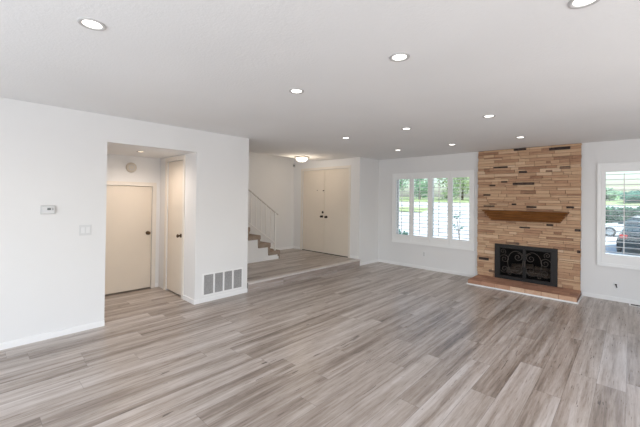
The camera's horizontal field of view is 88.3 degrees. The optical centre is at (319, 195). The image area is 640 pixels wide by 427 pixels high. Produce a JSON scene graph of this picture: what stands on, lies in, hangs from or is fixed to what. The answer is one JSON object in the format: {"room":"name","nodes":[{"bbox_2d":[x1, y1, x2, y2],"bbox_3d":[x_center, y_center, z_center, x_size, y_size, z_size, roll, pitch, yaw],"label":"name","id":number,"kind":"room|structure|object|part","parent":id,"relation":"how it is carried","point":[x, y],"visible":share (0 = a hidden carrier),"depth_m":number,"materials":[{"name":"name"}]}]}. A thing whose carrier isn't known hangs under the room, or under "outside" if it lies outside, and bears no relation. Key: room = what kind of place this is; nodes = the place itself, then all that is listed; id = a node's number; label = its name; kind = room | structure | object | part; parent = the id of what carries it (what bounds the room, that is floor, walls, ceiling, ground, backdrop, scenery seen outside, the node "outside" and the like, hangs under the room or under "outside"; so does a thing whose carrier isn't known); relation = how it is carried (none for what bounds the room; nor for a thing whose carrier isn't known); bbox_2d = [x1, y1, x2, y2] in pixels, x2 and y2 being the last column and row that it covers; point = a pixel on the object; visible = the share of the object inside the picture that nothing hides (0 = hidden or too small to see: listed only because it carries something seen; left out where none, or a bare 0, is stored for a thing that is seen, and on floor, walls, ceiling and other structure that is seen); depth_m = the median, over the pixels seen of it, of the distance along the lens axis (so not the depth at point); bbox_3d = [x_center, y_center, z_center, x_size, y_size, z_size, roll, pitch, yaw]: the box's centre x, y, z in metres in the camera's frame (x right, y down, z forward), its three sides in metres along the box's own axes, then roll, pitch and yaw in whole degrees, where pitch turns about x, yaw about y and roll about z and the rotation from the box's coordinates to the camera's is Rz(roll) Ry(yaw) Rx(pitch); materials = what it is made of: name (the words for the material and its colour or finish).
{"room":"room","nodes":[
{"label":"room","id":0,"kind":"room"},
{"bbox_2d":[107,154,159,287],"bbox_3d":[-3.008,0.442,5.192,0.060,2.130,2.630,0,-1,43],"label":"wall","id":1,"kind":"structure","parent":0,"point":[148,169],"depth_m":5.30,"materials":[{"name":"paint"}]},
{"bbox_2d":[105,185,151,294],"bbox_3d":[-3.017,0.667,5.130,0.103,1.642,0.747,0,-1,43],"label":"door","id":2,"kind":"structure","parent":1,"relation":"in","point":[128,208],"depth_m":5.16,"materials":[{"name":"paint"}]},
{"bbox_2d":[126,163,136,171],"bbox_3d":[-2.956,-0.443,5.170,0.039,0.156,0.156,0,-1,43],"label":"door chime","id":3,"kind":"object","parent":1,"relation":"attached to","point":[130,167],"visible":1,"depth_m":5.15,"materials":[{"name":"beige plastic"}]},
{"bbox_2d":[107,181,156,287],"bbox_3d":[-3.016,0.644,5.130,0.014,1.725,0.875,0,-1,43],"label":"door frame","id":4,"kind":"structure","parent":1,"relation":"attached to","point":[154,185],"depth_m":5.41,"materials":[{"name":"paint"}]},
{"bbox_2d":[107,143,189,158],"bbox_3d":[-2.602,-0.776,4.763,1.230,0.310,2.530,0,-1,43],"label":"ceiling","id":5,"kind":"structure","parent":0,"point":[116,149],"depth_m":4.68,"materials":[{"name":"paint"}]},
{"bbox_2d":[158,153,192,297],"bbox_3d":[-2.218,0.451,5.133,1.170,2.130,0.100,0,-1,43],"label":"wall","id":6,"kind":"structure","parent":0,"point":[189,157],"depth_m":4.83,"materials":[{"name":"paint"}]},
{"bbox_2d":[163,155,185,298],"bbox_3d":[-2.253,0.458,5.088,0.700,2.115,0.014,0,-1,43],"label":"door frame","id":7,"kind":"structure","parent":6,"relation":"attached to","point":[183,157],"depth_m":4.89,"materials":[{"name":"paint"}]},
{"bbox_2d":[167,160,182,294],"bbox_3d":[-2.250,0.480,5.091,0.572,2.028,0.101,0,-1,43],"label":"door","id":8,"kind":"structure","parent":6,"relation":"in","point":[175,180],"depth_m":5.11,"materials":[{"name":"paint"}]},
{"bbox_2d":[183,295,194,304],"bbox_3d":[-1.877,1.486,4.713,0.359,0.062,0.014,0,-1,43],"label":"baseboard","id":9,"kind":"structure","parent":6,"relation":"attached to","point":[190,300],"depth_m":4.68,"materials":[{"name":"paint"}]},
{"bbox_2d":[0,97,378,342],"bbox_3d":[-1.760,0.299,4.677,0.120,2.440,9.090,0,-1,43],"label":"wall","id":10,"kind":"structure","parent":0,"point":[52,277],"depth_m":3.64,"materials":[{"name":"paint"}]},
{"bbox_2d":[40,205,55,213],"bbox_3d":[-2.830,0.148,3.434,0.031,0.092,0.122,0,-1,43],"label":"thermostat","id":11,"kind":"object","parent":10,"relation":"attached to","point":[44,209],"visible":1,"depth_m":3.42,"materials":[{"name":"grey plastic"}]},
{"bbox_2d":[0,320,104,349],"bbox_3d":[-3.618,1.449,2.619,0.014,0.062,3.280,0,-1,43],"label":"baseboard","id":12,"kind":"structure","parent":10,"relation":"attached to","point":[32,339],"depth_m":3.45,"materials":[{"name":"paint"}]},
{"bbox_2d":[79,225,90,235],"bbox_3d":[-2.616,0.384,3.676,0.012,0.116,0.113,0,-1,43],"label":"light switch","id":13,"kind":"object","parent":10,"relation":"attached to","point":[83,229],"visible":1,"depth_m":3.67,"materials":[{"name":"white plastic"}]},
{"bbox_2d":[202,267,242,296],"bbox_3d":[-1.441,1.280,4.927,0.008,0.324,0.668,0,-1,43],"label":"air vent","id":14,"kind":"object","parent":10,"relation":"in","point":[217,282],"visible":1,"depth_m":4.90,"materials":[{"name":"metal"}]},
{"bbox_2d":[360,259,377,265],"bbox_3d":[1.137,1.547,7.653,0.014,0.062,0.748,0,-1,43],"label":"baseboard","id":15,"kind":"structure","parent":10,"relation":"attached to","point":[375,260],"depth_m":7.63,"materials":[{"name":"paint"}]},
{"bbox_2d":[116,152,293,248],"bbox_3d":[-3.132,-0.935,6.429,0.150,4.900,7.220,0,-1,43],"label":"wall","id":16,"kind":"structure","parent":0,"point":[271,177],"depth_m":8.37,"materials":[{"name":"paint"}]},
{"bbox_2d":[273,246,292,249],"bbox_3d":[-1.123,1.377,8.449,0.014,0.062,1.180,0,-1,43],"label":"baseboard","id":17,"kind":"structure","parent":16,"relation":"attached to","point":[289,247],"depth_m":8.64,"materials":[{"name":"paint"}]},
{"bbox_2d":[195,288,247,303],"bbox_3d":[-1.450,1.493,4.914,0.014,0.062,0.865,0,-1,43],"label":"baseboard","id":18,"kind":"structure","parent":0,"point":[215,297],"depth_m":4.88,"materials":[{"name":"paint"}]},
{"bbox_2d":[247,248,359,291],"bbox_3d":[-0.921,1.471,7.038,2.246,0.153,2.950,0,-1,43],"label":"floor","id":19,"kind":"structure","parent":0,"point":[293,265],"depth_m":6.53,"materials":[{"name":"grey wood"}]},
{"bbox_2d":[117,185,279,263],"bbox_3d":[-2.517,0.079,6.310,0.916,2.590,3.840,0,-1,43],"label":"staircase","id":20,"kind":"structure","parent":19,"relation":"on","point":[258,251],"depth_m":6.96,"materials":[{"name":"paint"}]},
{"bbox_2d":[248,189,277,249],"bbox_3d":[-1.482,0.269,6.821,0.034,1.877,1.570,0,-1,43],"label":"stair railing","id":21,"kind":"object","parent":20,"relation":"on","point":[275,213],"visible":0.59,"depth_m":7.14,"materials":[{"name":"paint"}]},
{"bbox_3d":[-1.511,0.526,6.792,0.024,1.048,1.495,0,-1,43],"label":"rail","id":22,"kind":"part","parent":21,"relation":"part of","materials":[{"name":"paint"}]},
{"bbox_3d":[-1.477,-0.123,6.824,0.032,1.094,1.570,0,-1,43],"label":"handrail","id":23,"kind":"part","parent":21,"relation":"part of","materials":[{"name":"paint"}]},
{"bbox_3d":[-1.001,0.798,7.333,0.034,0.839,0.034,0,-1,43],"label":"newel post","id":24,"kind":"part","parent":21,"relation":"part of","materials":[{"name":"paint"}]},
{"bbox_2d":[0,0,639,160],"bbox_3d":[0.099,-1.011,3.049,9.550,0.200,9.240,0,-1,43],"label":"ceiling","id":25,"kind":"structure","parent":0,"point":[550,73],"depth_m":2.38,"materials":[{"name":"paint"}]},
{"bbox_2d":[77,17,105,30],"bbox_3d":[-1.245,-0.934,1.801,0.132,0.007,0.132,0,-1,43],"label":"recessed light","id":26,"kind":"object","parent":25,"relation":"in","point":[92,24],"visible":1,"depth_m":1.80,"materials":[{"name":"white plastic"}]},
{"bbox_2d":[289,88,303,93],"bbox_3d":[-0.206,-0.913,2.885,0.132,0.007,0.132,0,-1,43],"label":"recessed light","id":27,"kind":"object","parent":25,"relation":"in","point":[294,91],"visible":1,"depth_m":2.89,"materials":[{"name":"white plastic"}]},
{"bbox_2d":[294,156,309,161],"bbox_3d":[-0.416,-0.819,7.507,0.356,0.128,0.356,0,-1,43],"label":"flush ceiling light","id":28,"kind":"object","parent":25,"relation":"attached to","point":[298,158],"visible":1,"depth_m":7.41,"materials":[{"name":"glass"}]},
{"bbox_3d":[-0.416,-0.815,7.507,0.270,0.092,0.270,0,-1,43],"label":"lamp shade","id":29,"kind":"part","parent":28,"relation":"part of","materials":[{"name":"white glass"}]},
{"bbox_2d":[389,53,409,61],"bbox_3d":[0.523,-0.909,2.169,0.132,0.007,0.132,0,-1,43],"label":"recessed light","id":30,"kind":"object","parent":25,"relation":"in","point":[397,57],"visible":1,"depth_m":2.17,"materials":[{"name":"white plastic"}]},
{"bbox_2d":[482,114,495,117],"bbox_3d":[1.876,-0.881,3.659,0.132,0.007,0.132,0,-1,43],"label":"recessed light","id":31,"kind":"object","parent":25,"relation":"in","point":[491,115],"visible":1,"depth_m":3.67,"materials":[{"name":"white plastic"}]},
{"bbox_2d":[567,0,599,8],"bbox_3d":[1.231,-0.905,1.531,0.132,0.007,0.132,0,-1,43],"label":"recessed light","id":32,"kind":"object","parent":25,"relation":"in","point":[572,4],"visible":1,"depth_m":1.56,"materials":[{"name":"white plastic"}]},
{"bbox_2d":[0,250,639,426],"bbox_3d":[0.067,1.604,3.028,9.550,0.150,9.240,0,-1,43],"label":"floor","id":33,"kind":"structure","parent":0,"point":[376,344],"depth_m":3.03,"materials":[{"name":"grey wood"}]},
{"bbox_2d":[466,274,582,303],"bbox_3d":[3.407,1.547,5.581,1.582,0.086,0.617,0,-1,43],"label":"hearth","id":34,"kind":"object","parent":33,"relation":"on","point":[531,289],"visible":1,"depth_m":5.39,"materials":[{"name":"brick"}]},
{"bbox_2d":[477,143,581,289],"bbox_3d":[3.768,0.377,5.980,1.573,2.440,0.541,0,-1,43],"label":"fireplace","id":35,"kind":"object","parent":33,"relation":"on","point":[542,178],"visible":0.91,"depth_m":5.73,"materials":[{"name":"stone"}]},
{"bbox_2d":[494,243,557,286],"bbox_3d":[3.560,1.192,5.750,0.947,0.622,0.073,0,-1,43],"label":"fireplace screen","id":36,"kind":"object","parent":35,"relation":"attached to","point":[553,271],"visible":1,"depth_m":5.72,"materials":[{"name":"black metal"}]},
{"bbox_3d":[3.417,1.194,5.893,0.402,0.533,0.022,0,-1,43],"label":"door","id":37,"kind":"part","parent":36,"relation":"part of","materials":[{"name":"black metal"}]},
{"bbox_3d":[3.422,1.194,5.898,0.382,0.513,0.002,0,-1,43],"label":"panel","id":38,"kind":"part","parent":36,"relation":"part of","materials":[{"name":"black metal"}]},
{"bbox_3d":[3.711,1.195,5.614,0.402,0.533,0.022,0,-1,43],"label":"door","id":39,"kind":"part","parent":36,"relation":"part of","materials":[{"name":"black metal"}]},
{"bbox_3d":[3.717,1.196,5.620,0.382,0.513,0.002,0,-1,43],"label":"panel","id":40,"kind":"part","parent":36,"relation":"part of","materials":[{"name":"black metal"}]},
{"bbox_2d":[482,210,569,222],"bbox_3d":[3.520,0.357,5.718,1.280,0.178,0.217,0,-1,43],"label":"mantel shelf","id":41,"kind":"object","parent":35,"relation":"attached to","point":[528,216],"visible":1,"depth_m":5.64,"materials":[{"name":"brown wood"}]},
{"bbox_2d":[293,157,355,255],"bbox_3d":[0.105,-0.881,8.240,2.070,4.900,0.140,0,-1,43],"label":"wall","id":42,"kind":"structure","parent":0,"point":[346,161],"depth_m":8.42,"materials":[{"name":"paint"}]},
{"bbox_2d":[302,170,346,256],"bbox_3d":[0.129,0.390,8.156,1.540,2.063,0.194,0,-1,43],"label":"door","id":43,"kind":"structure","parent":42,"relation":"in","point":[313,181],"depth_m":8.38,"materials":[{"name":"paint"}]},
{"bbox_3d":[0.137,1.415,8.169,1.540,0.014,0.136,0,-1,43],"label":"sill","id":44,"kind":"part","parent":43,"relation":"part of","materials":[{"name":"brown metal"}]},
{"bbox_2d":[324,168,348,256],"bbox_3d":[0.378,0.384,7.860,0.762,2.048,0.106,0,-1,43],"label":"door","id":45,"kind":"structure","parent":43,"relation":"attached to","point":[336,180],"depth_m":7.86,"materials":[{"name":"paint"}]},
{"bbox_2d":[300,165,350,257],"bbox_3d":[0.095,0.359,8.120,1.650,2.122,0.014,0,-1,43],"label":"door frame","id":46,"kind":"structure","parent":42,"relation":"attached to","point":[347,166],"depth_m":7.81,"materials":[{"name":"paint"}]},
{"bbox_2d":[378,139,639,300],"bbox_3d":[3.964,0.577,5.620,7.150,2.840,0.150,0,-1,43],"label":"wall","id":47,"kind":"structure","parent":0,"point":[594,278],"depth_m":6.39,"materials":[{"name":"paint"}]},
{"bbox_2d":[397,178,433,236],"bbox_3d":[2.434,0.283,7.126,1.718,1.477,0.040,0,-1,43],"label":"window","id":48,"kind":"structure","parent":47,"relation":"in","point":[433,178],"depth_m":7.68,"materials":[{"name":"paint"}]},
{"bbox_2d":[392,170,474,250],"bbox_3d":[2.344,0.281,7.031,1.814,1.573,0.092,0,-1,43],"label":"plantation shutters","id":49,"kind":"object","parent":48,"relation":"attached to","point":[449,242],"visible":1,"depth_m":6.97,"materials":[{"name":"paint"}]},
{"bbox_3d":[1.881,0.279,7.479,0.426,1.477,0.028,0,-1,43],"label":"panel","id":50,"kind":"part","parent":49,"relation":"part of","materials":[{"name":"paint"}]},
{"bbox_3d":[2.160,0.255,7.149,0.012,1.187,0.012,0,-1,43],"label":"tilt rod","id":51,"kind":"part","parent":49,"relation":"part of","materials":[{"name":"paint"}]},
{"bbox_3d":[2.193,0.281,7.184,0.426,1.477,0.028,0,-1,43],"label":"panel","id":52,"kind":"part","parent":49,"relation":"part of","materials":[{"name":"paint"}]},
{"bbox_3d":[2.473,0.257,6.854,0.012,1.187,0.012,0,-1,43],"label":"tilt rod","id":53,"kind":"part","parent":49,"relation":"part of","materials":[{"name":"paint"}]},
{"bbox_3d":[2.505,0.282,6.889,0.426,1.477,0.028,0,-1,43],"label":"panel","id":54,"kind":"part","parent":49,"relation":"part of","materials":[{"name":"paint"}]},
{"bbox_3d":[2.785,0.258,6.559,0.012,1.187,0.012,0,-1,43],"label":"tilt rod","id":55,"kind":"part","parent":49,"relation":"part of","materials":[{"name":"paint"}]},
{"bbox_3d":[2.818,0.284,6.594,0.426,1.477,0.028,0,-1,43],"label":"panel","id":56,"kind":"part","parent":49,"relation":"part of","materials":[{"name":"paint"}]},
{"bbox_2d":[378,259,475,276],"bbox_3d":[2.207,1.556,7.147,2.265,0.062,0.014,0,-1,43],"label":"baseboard","id":57,"kind":"structure","parent":47,"relation":"attached to","point":[379,260],"depth_m":7.02,"materials":[{"name":"paint"}]},
{"bbox_2d":[613,281,618,289],"bbox_3d":[4.478,1.363,4.989,0.072,0.116,0.040,0,-1,43],"label":"outlet","id":58,"kind":"object","parent":47,"relation":"attached to","point":[615,284],"visible":1,"depth_m":5.00,"materials":[{"name":"white plastic"}]},
{"bbox_2d":[597,161,639,269],"bbox_3d":[4.746,0.293,4.762,1.134,1.586,0.092,0,-1,43],"label":"plantation shutters","id":59,"kind":"object","parent":47,"relation":"attached to","point":[609,260],"visible":1,"depth_m":5.03,"materials":[{"name":"paint"}]},
{"bbox_3d":[4.530,0.267,4.911,0.012,1.200,0.012,0,-1,43],"label":"tilt rod","id":60,"kind":"part","parent":59,"relation":"part of","materials":[{"name":"paint"}]},
{"bbox_2d":[581,292,639,304],"bbox_3d":[5.340,1.572,4.188,3.175,0.062,0.014,0,-1,43],"label":"baseboard","id":61,"kind":"structure","parent":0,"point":[630,301],"depth_m":5.03,"materials":[{"name":"paint"}]},
{"label":"outside","id":62,"kind":"structure","parent":0,"visible":0},
{"bbox_2d":[399,202,639,256],"bbox_3d":[6.654,1.938,32.540,85.000,2.400,35.500,0,-1,43],"label":"driveway","id":63,"kind":"structure","parent":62,"point":[440,207],"depth_m":33.06,"materials":[{"name":"concrete"}]},
{"bbox_2d":[606,206,639,222],"bbox_3d":[26.027,1.693,26.556,6.823,1.722,1.035,0,-1,43],"label":"hedge","id":64,"kind":"object","parent":63,"relation":"on","point":[628,211],"visible":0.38,"depth_m":27.37,"materials":[{"name":"green plant"}]},
{"bbox_2d":[606,217,639,235],"bbox_3d":[21.492,2.109,22.305,4.570,1.470,1.884,0,-1,43],"label":"parked car","id":65,"kind":"object","parent":63,"relation":"on","point":[610,227],"visible":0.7,"depth_m":22.44,"materials":[{"name":"white metal"}]},
{"bbox_2d":[616,221,639,251],"bbox_3d":[15.928,1.993,16.262,1.884,1.470,4.570,0,-1,43],"label":"parked car","id":66,"kind":"object","parent":63,"relation":"on","point":[632,225],"visible":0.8,"depth_m":15.13,"materials":[{"name":"black metal"}]},
{"bbox_3d":[3.750,1.450,5.959,0.680,0.113,0.260,0,-1,43],"label":"grate","id":67,"kind":"object","parent":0,"visible":0},
{"bbox_2d":[511,263,533,268],"bbox_3d":[3.717,1.300,6.053,0.101,0.143,0.366,1,-1,-32],"label":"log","id":68,"kind":"object","parent":67,"relation":"on","point":[528,265],"visible":0.37,"depth_m":5.95,"materials":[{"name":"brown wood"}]},
{"bbox_2d":[527,270,549,277],"bbox_3d":[3.850,1.382,5.807,0.332,0.115,0.121,0,-1,43],"label":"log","id":69,"kind":"object","parent":67,"relation":"on","point":[528,272],"visible":0.44,"depth_m":5.79,"materials":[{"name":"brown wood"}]},
{"bbox_2d":[534,266,550,271],"bbox_3d":[3.965,1.312,5.846,0.284,0.102,0.087,0,-1,29],"label":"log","id":70,"kind":"object","parent":67,"relation":"on","point":[543,269],"visible":0.49,"depth_m":5.82,"materials":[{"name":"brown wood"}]},
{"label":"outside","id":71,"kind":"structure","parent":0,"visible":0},
{"bbox_2d":[399,207,427,211],"bbox_3d":[10.400,1.778,45.169,9.100,0.510,3.000,0,-1,43],"label":"grass verge","id":72,"kind":"structure","parent":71,"point":[416,209],"depth_m":43.15,"materials":[{"name":"green plant"}]},
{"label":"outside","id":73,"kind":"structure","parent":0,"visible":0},
{"bbox_2d":[399,197,639,205],"bbox_3d":[28.802,1.945,55.987,85.000,3.300,29.000,0,-1,43],"label":"lawn","id":74,"kind":"structure","parent":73,"point":[466,200],"depth_m":48.41,"materials":[{"name":"green plant"}]},
{"bbox_2d":[399,179,407,190],"bbox_3d":[13.202,-2.570,59.804,5.465,7.682,5.867,0,-1,43],"label":"tree","id":75,"kind":"object","parent":74,"relation":"on","point":[402,180],"visible":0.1,"depth_m":59.28,"materials":[{"name":"green plant"}]},
{"bbox_2d":[405,179,434,197],"bbox_3d":[16.427,-3.317,54.587,4.636,8.709,6.141,0,-1,43],"label":"tree","id":76,"kind":"object","parent":74,"relation":"on","point":[422,184],"visible":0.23,"depth_m":53.96,"materials":[{"name":"green plant"}]},
{"bbox_2d":[437,178,457,198],"bbox_3d":[22.356,-3.360,57.527,4.790,9.222,5.387,0,-1,30],"label":"tree","id":77,"kind":"object","parent":74,"relation":"on","point":[445,194],"visible":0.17,"depth_m":57.26,"materials":[{"name":"green plant"}]},
{"bbox_2d":[453,177,468,199],"bbox_3d":[21.661,-3.391,49.895,4.482,8.912,4.897,0,-1,43],"label":"tree","id":78,"kind":"object","parent":74,"relation":"on","point":[466,182],"visible":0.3,"depth_m":49.16,"materials":[{"name":"green plant"}]},
{"bbox_2d":[606,188,622,199],"bbox_3d":[35.970,-0.024,42.345,4.467,2.251,3.746,0,0,26],"label":"tree","id":79,"kind":"object","parent":74,"relation":"on","point":[611,194],"visible":0.27,"depth_m":41.06,"materials":[{"name":"green plant"}]},
{"bbox_2d":[619,190,639,202],"bbox_3d":[34.927,0.209,35.890,3.930,1.861,3.664,1,0,21],"label":"tree","id":80,"kind":"object","parent":74,"relation":"on","point":[628,195],"visible":0.84,"depth_m":35.80,"materials":[{"name":"green plant"}]},
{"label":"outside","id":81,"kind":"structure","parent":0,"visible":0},
{"bbox_3d":[-0.597,2.294,12.487,42.000,0.800,3.600,0,-1,43],"label":"planting bed","id":82,"kind":"object","parent":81,"visible":0},
{"bbox_2d":[453,211,462,239],"bbox_3d":[3.598,1.205,8.537,0.409,1.622,0.146,0,-1,33],"label":"young plant","id":83,"kind":"object","parent":82,"relation":"on","point":[460,211],"visible":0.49,"depth_m":8.55,"materials":[{"name":"green plant"}]}
]}

